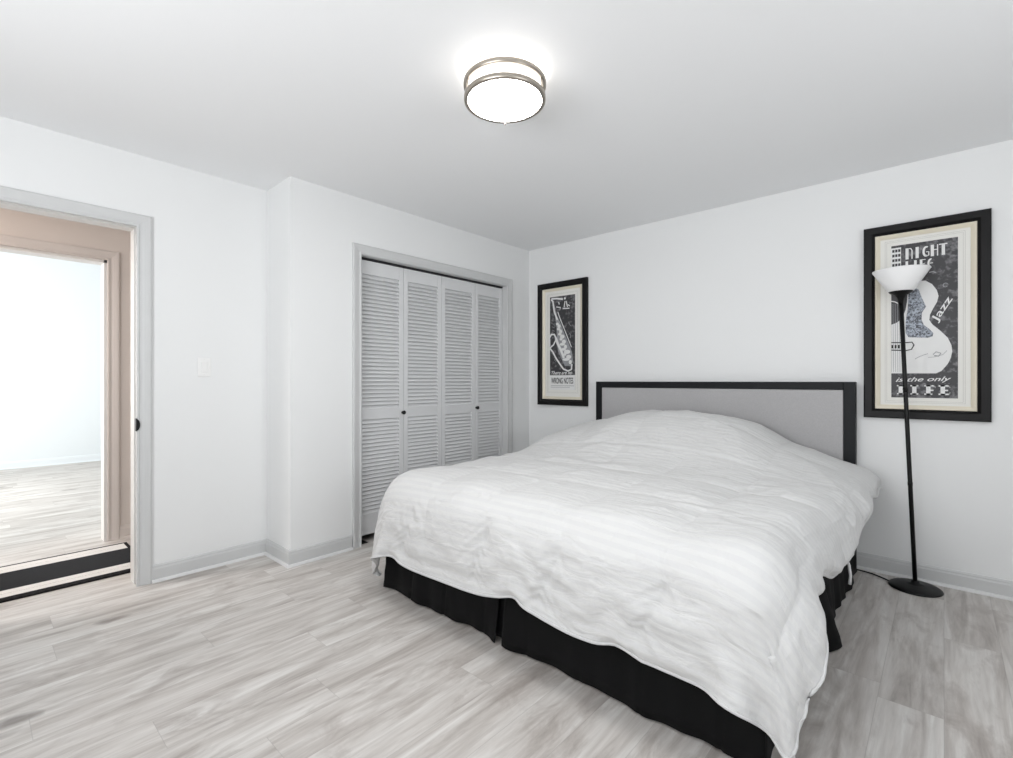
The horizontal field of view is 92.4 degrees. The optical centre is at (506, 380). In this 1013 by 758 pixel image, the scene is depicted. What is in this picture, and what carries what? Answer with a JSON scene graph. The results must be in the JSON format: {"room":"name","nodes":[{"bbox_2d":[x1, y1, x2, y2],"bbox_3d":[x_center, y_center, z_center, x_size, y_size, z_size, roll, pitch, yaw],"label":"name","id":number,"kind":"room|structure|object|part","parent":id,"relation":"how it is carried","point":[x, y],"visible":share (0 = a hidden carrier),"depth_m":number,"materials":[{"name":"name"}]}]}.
{"room":"bedroom","nodes":[
{"label":"bedroom","id":0,"kind":"room"},
{"bbox_2d":[0,252,100,461],"bbox_3d":[-4.423,-0.516,5.422,4.710,3.350,5.280,0,0,42],"label":"wall","id":1,"kind":"structure","parent":0,"point":[50,309],"depth_m":6.68,"materials":[{"name":"white paint"}]},
{"bbox_2d":[0,454,100,469],"bbox_3d":[-6.234,1.110,6.730,0.028,0.098,4.560,0,0,42],"label":"baseboard","id":2,"kind":"structure","parent":1,"relation":"attached to","point":[93,457],"depth_m":6.67,"materials":[{"name":"white paint"}]},
{"bbox_3d":[-6.229,1.151,6.726,0.015,0.016,4.560,0,0,42],"label":"shoe moulding","id":3,"kind":"part","parent":2,"relation":"part of","materials":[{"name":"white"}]},
{"bbox_2d":[0,208,129,524],"bbox_3d":[-2.265,-0.061,3.560,1.110,2.440,5.160,0,0,42],"label":"wall","id":4,"kind":"structure","parent":0,"point":[13,223],"depth_m":3.57,"materials":[{"name":"white paint"}]},
{"bbox_2d":[0,234,119,541],"bbox_3d":[-3.208,0.109,3.238,0.138,2.100,0.980,0,0,42],"label":"door frame","id":5,"kind":"structure","parent":4,"relation":"attached to","point":[112,258],"depth_m":3.52,"materials":[{"name":"grey paint"}]},
{"bbox_2d":[120,524,129,539],"bbox_3d":[-2.596,1.110,3.821,0.028,0.098,0.704,0,0,42],"label":"baseboard","id":6,"kind":"structure","parent":4,"relation":"attached to","point":[124,529],"depth_m":3.58,"materials":[{"name":"grey paint"}]},
{"bbox_2d":[0,116,266,564],"bbox_3d":[-2.562,-0.061,2.310,0.120,2.440,2.904,0,0,42],"label":"wall","id":7,"kind":"structure","parent":0,"point":[209,232],"depth_m":2.95,"materials":[{"name":"white paint"}]},
{"bbox_2d":[0,185,151,586],"bbox_3d":[-2.414,0.109,2.483,0.168,2.100,0.960,0,0,42],"label":"door frame","id":8,"kind":"structure","parent":7,"relation":"attached to","point":[143,224],"depth_m":2.76,"materials":[{"name":"grey paint"}]},
{"bbox_2d":[135,418,139,430],"bbox_3d":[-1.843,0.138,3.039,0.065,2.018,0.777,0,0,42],"label":"strike plate","id":9,"kind":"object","parent":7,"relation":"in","point":[137,422],"depth_m":2.74,"materials":[{"name":"black metal"}]},
{"bbox_2d":[198,357,210,375],"bbox_3d":[-1.860,-0.086,2.992,0.012,0.116,0.072,0,0,42],"label":"light switch","id":10,"kind":"object","parent":7,"relation":"attached to","point":[204,364],"visible":1,"depth_m":2.99,"materials":[{"name":"white plastic"}]},
{"bbox_2d":[152,535,352,583],"bbox_3d":[-1.623,1.110,2.982,0.378,0.098,5.160,0,0,42],"label":"baseboard","id":11,"kind":"structure","parent":7,"relation":"attached to","point":[172,569],"depth_m":3.08,"materials":[{"name":"grey paint"}]},
{"bbox_3d":[-0.694,1.151,4.013,0.378,0.016,2.384,0,0,42],"label":"shoe moulding","id":12,"kind":"part","parent":11,"relation":"part of","materials":[{"name":"white paint"}]},
{"bbox_2d":[267,176,528,550],"bbox_3d":[-0.714,-0.061,4.050,0.400,2.440,2.356,0,0,42],"label":"wall","id":13,"kind":"structure","parent":0,"point":[312,229],"depth_m":3.23,"materials":[{"name":"white paint"}]},
{"bbox_2d":[362,260,440,543],"bbox_3d":[-0.806,0.145,3.739,0.078,2.028,0.778,0,0,42],"label":"door","id":14,"kind":"structure","parent":13,"relation":"in","point":[401,307],"depth_m":3.70,"materials":[{"name":"white paint"}]},
{"bbox_3d":[-0.936,0.119,3.602,0.028,1.976,0.397,0,0,42],"label":"louvered panel","id":15,"kind":"part","parent":14,"relation":"part of","materials":[{"name":"white paint"}]},
{"bbox_3d":[-0.675,0.119,3.892,0.028,1.976,0.377,0,0,42],"label":"louvered panel","id":16,"kind":"part","parent":14,"relation":"part of","materials":[{"name":"white paint"}]},
{"bbox_2d":[352,242,512,548],"bbox_3d":[-0.541,0.102,4.003,0.118,2.115,1.665,0,0,42],"label":"door frame","id":17,"kind":"structure","parent":13,"relation":"attached to","point":[358,250],"depth_m":3.51,"materials":[{"name":"grey paint"}]},
{"bbox_2d":[362,257,502,287],"bbox_3d":[-0.559,-0.880,4.019,0.040,0.011,1.521,0,0,42],"label":"door track","id":18,"kind":"object","parent":13,"relation":"attached to","point":[363,258],"visible":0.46,"depth_m":3.92,"materials":[{"name":"grey metal"}]},
{"bbox_2d":[441,276,501,465],"bbox_3d":[-0.288,0.119,4.300,0.058,1.976,0.742,0,0,42],"label":"door","id":19,"kind":"structure","parent":13,"relation":"in","point":[471,313],"depth_m":4.28,"materials":[{"name":"white paint"}]},
{"bbox_3d":[-0.419,0.119,4.177,0.028,1.976,0.385,0,0,42],"label":"louvered panel","id":20,"kind":"part","parent":19,"relation":"part of","materials":[{"name":"white paint"}]},
{"bbox_3d":[-0.169,0.119,4.454,0.028,1.976,0.354,0,0,42],"label":"louvered panel","id":21,"kind":"part","parent":19,"relation":"part of","materials":[{"name":"white paint"}]},
{"bbox_2d":[0,0,1012,250],"bbox_3d":[-0.243,-1.331,1.740,6.430,0.100,5.400,0,0,42],"label":"ceiling","id":22,"kind":"structure","parent":0,"point":[652,111],"depth_m":2.15,"materials":[{"name":"white paint"}]},
{"bbox_2d":[463,50,545,124],"bbox_3d":[-0.007,-1.217,2.028,0.344,0.126,0.344,0,0,42],"label":"ceiling light","id":23,"kind":"object","parent":22,"relation":"attached to","point":[504,87],"visible":1,"depth_m":1.94,"materials":[{"name":"white glass"}]},
{"bbox_3d":[-0.007,-1.277,2.028,0.300,0.006,0.300,0,0,42],"label":"plate","id":24,"kind":"part","parent":23,"relation":"part of","materials":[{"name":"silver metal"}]},
{"bbox_2d":[0,461,1012,757],"bbox_3d":[-1.994,1.209,3.316,11.140,0.100,5.400,0,0,42],"label":"floor","id":25,"kind":"structure","parent":0,"point":[257,657],"depth_m":1.90,"materials":[{"name":"grey wood"}]},
{"bbox_2d":[0,542,129,602],"bbox_3d":[-3.185,1.154,2.441,0.690,0.010,2.165,0,0,42],"label":"runner rug","id":26,"kind":"object","parent":25,"relation":"on","point":[39,576],"visible":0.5,"depth_m":2.95,"materials":[{"name":"black fabric"}]},
{"bbox_2d":[596,382,856,566],"bbox_3d":[0.798,0.582,2.854,1.830,1.154,2.070,0,0,42],"label":"headboard","id":27,"kind":"object","parent":25,"relation":"on","point":[819,416],"visible":0.25,"depth_m":3.28,"materials":[{"name":"grey fabric"}]},
{"bbox_2d":[383,552,856,757],"bbox_3d":[0.730,0.981,2.803,2.013,0.333,2.057,0,0,42],"label":"bed skirt","id":28,"kind":"object","parent":27,"relation":"on","point":[654,694],"visible":0.23,"depth_m":1.86,"materials":[{"name":"black fabric"}]},
{"bbox_3d":[-0.356,0.981,2.434,0.863,0.333,0.052,0,0,42],"label":"skirt panel","id":29,"kind":"part","parent":28,"relation":"part of","materials":[{"name":"black fabric"}]},
{"bbox_3d":[0.378,0.981,1.776,1.035,0.333,0.059,0,0,42],"label":"skirt panel","id":30,"kind":"part","parent":28,"relation":"part of","materials":[{"name":"black fabric"}]},
{"bbox_3d":[1.095,0.981,1.776,0.096,0.333,0.965,0,0,42],"label":"skirt panel","id":31,"kind":"part","parent":28,"relation":"part of","materials":[{"name":"black fabric"}]},
{"bbox_3d":[1.764,0.981,2.556,0.045,0.333,1.040,0,0,42],"label":"skirt panel","id":32,"kind":"part","parent":28,"relation":"part of","materials":[{"name":"black fabric"}]},
{"bbox_2d":[371,410,882,757],"bbox_3d":[0.677,0.662,2.743,2.206,0.923,2.150,0,0,42],"label":"comforter","id":33,"kind":"object","parent":27,"relation":"on","point":[699,547],"visible":1,"depth_m":1.88,"materials":[{"name":"white fabric"}]},
{"bbox_3d":[1.468,0.447,3.603,1.712,0.784,0.052,0,0,42],"label":"upholstered panel","id":34,"kind":"part","parent":27,"relation":"part of","materials":[{"name":"grey fabric"}]},
{"bbox_2d":[857,264,943,597],"bbox_3d":[2.135,0.266,2.835,0.620,1.787,0.260,0,0,42],"label":"floor lamp","id":35,"kind":"object","parent":25,"relation":"on","point":[898,281],"visible":1,"depth_m":2.72,"materials":[{"name":"black metal"}]},
{"bbox_3d":[2.112,1.153,2.975,0.065,0.010,0.396,0,0,-36],"label":"cord","id":36,"kind":"part","parent":35,"relation":"part of","materials":[{"name":"black plastic"}]},
{"bbox_3d":[2.230,-0.566,2.749,0.259,0.124,0.259,0,0,42],"label":"lamp shade","id":37,"kind":"part","parent":35,"relation":"part of","materials":[{"name":"white glass"}]},
{"bbox_2d":[529,139,1012,580],"bbox_3d":[1.806,-0.061,3.447,5.670,2.440,0.120,0,0,42],"label":"wall","id":38,"kind":"structure","parent":0,"point":[770,288],"depth_m":3.18,"materials":[{"name":"white paint"}]},
{"bbox_2d":[537,277,587,405],"bbox_3d":[0.512,-0.349,4.505,0.556,1.150,0.034,0,0,42],"label":"framed print","id":39,"kind":"object","parent":38,"relation":"attached to","point":[562,306],"visible":1,"depth_m":4.50,"materials":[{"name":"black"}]},
{"bbox_2d":[864,208,991,421],"bbox_3d":[2.404,-0.353,2.802,0.556,1.150,0.034,0,0,42],"label":"framed print","id":40,"kind":"object","parent":38,"relation":"attached to","point":[948,315],"visible":0.96,"depth_m":2.78,"materials":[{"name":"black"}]},
{"bbox_2d":[857,551,1012,600],"bbox_3d":[1.994,1.110,3.178,4.790,0.098,0.028,0,0,42],"label":"baseboard","id":41,"kind":"structure","parent":38,"relation":"attached to","point":[944,577],"depth_m":2.75,"materials":[{"name":"grey paint"}]}
]}

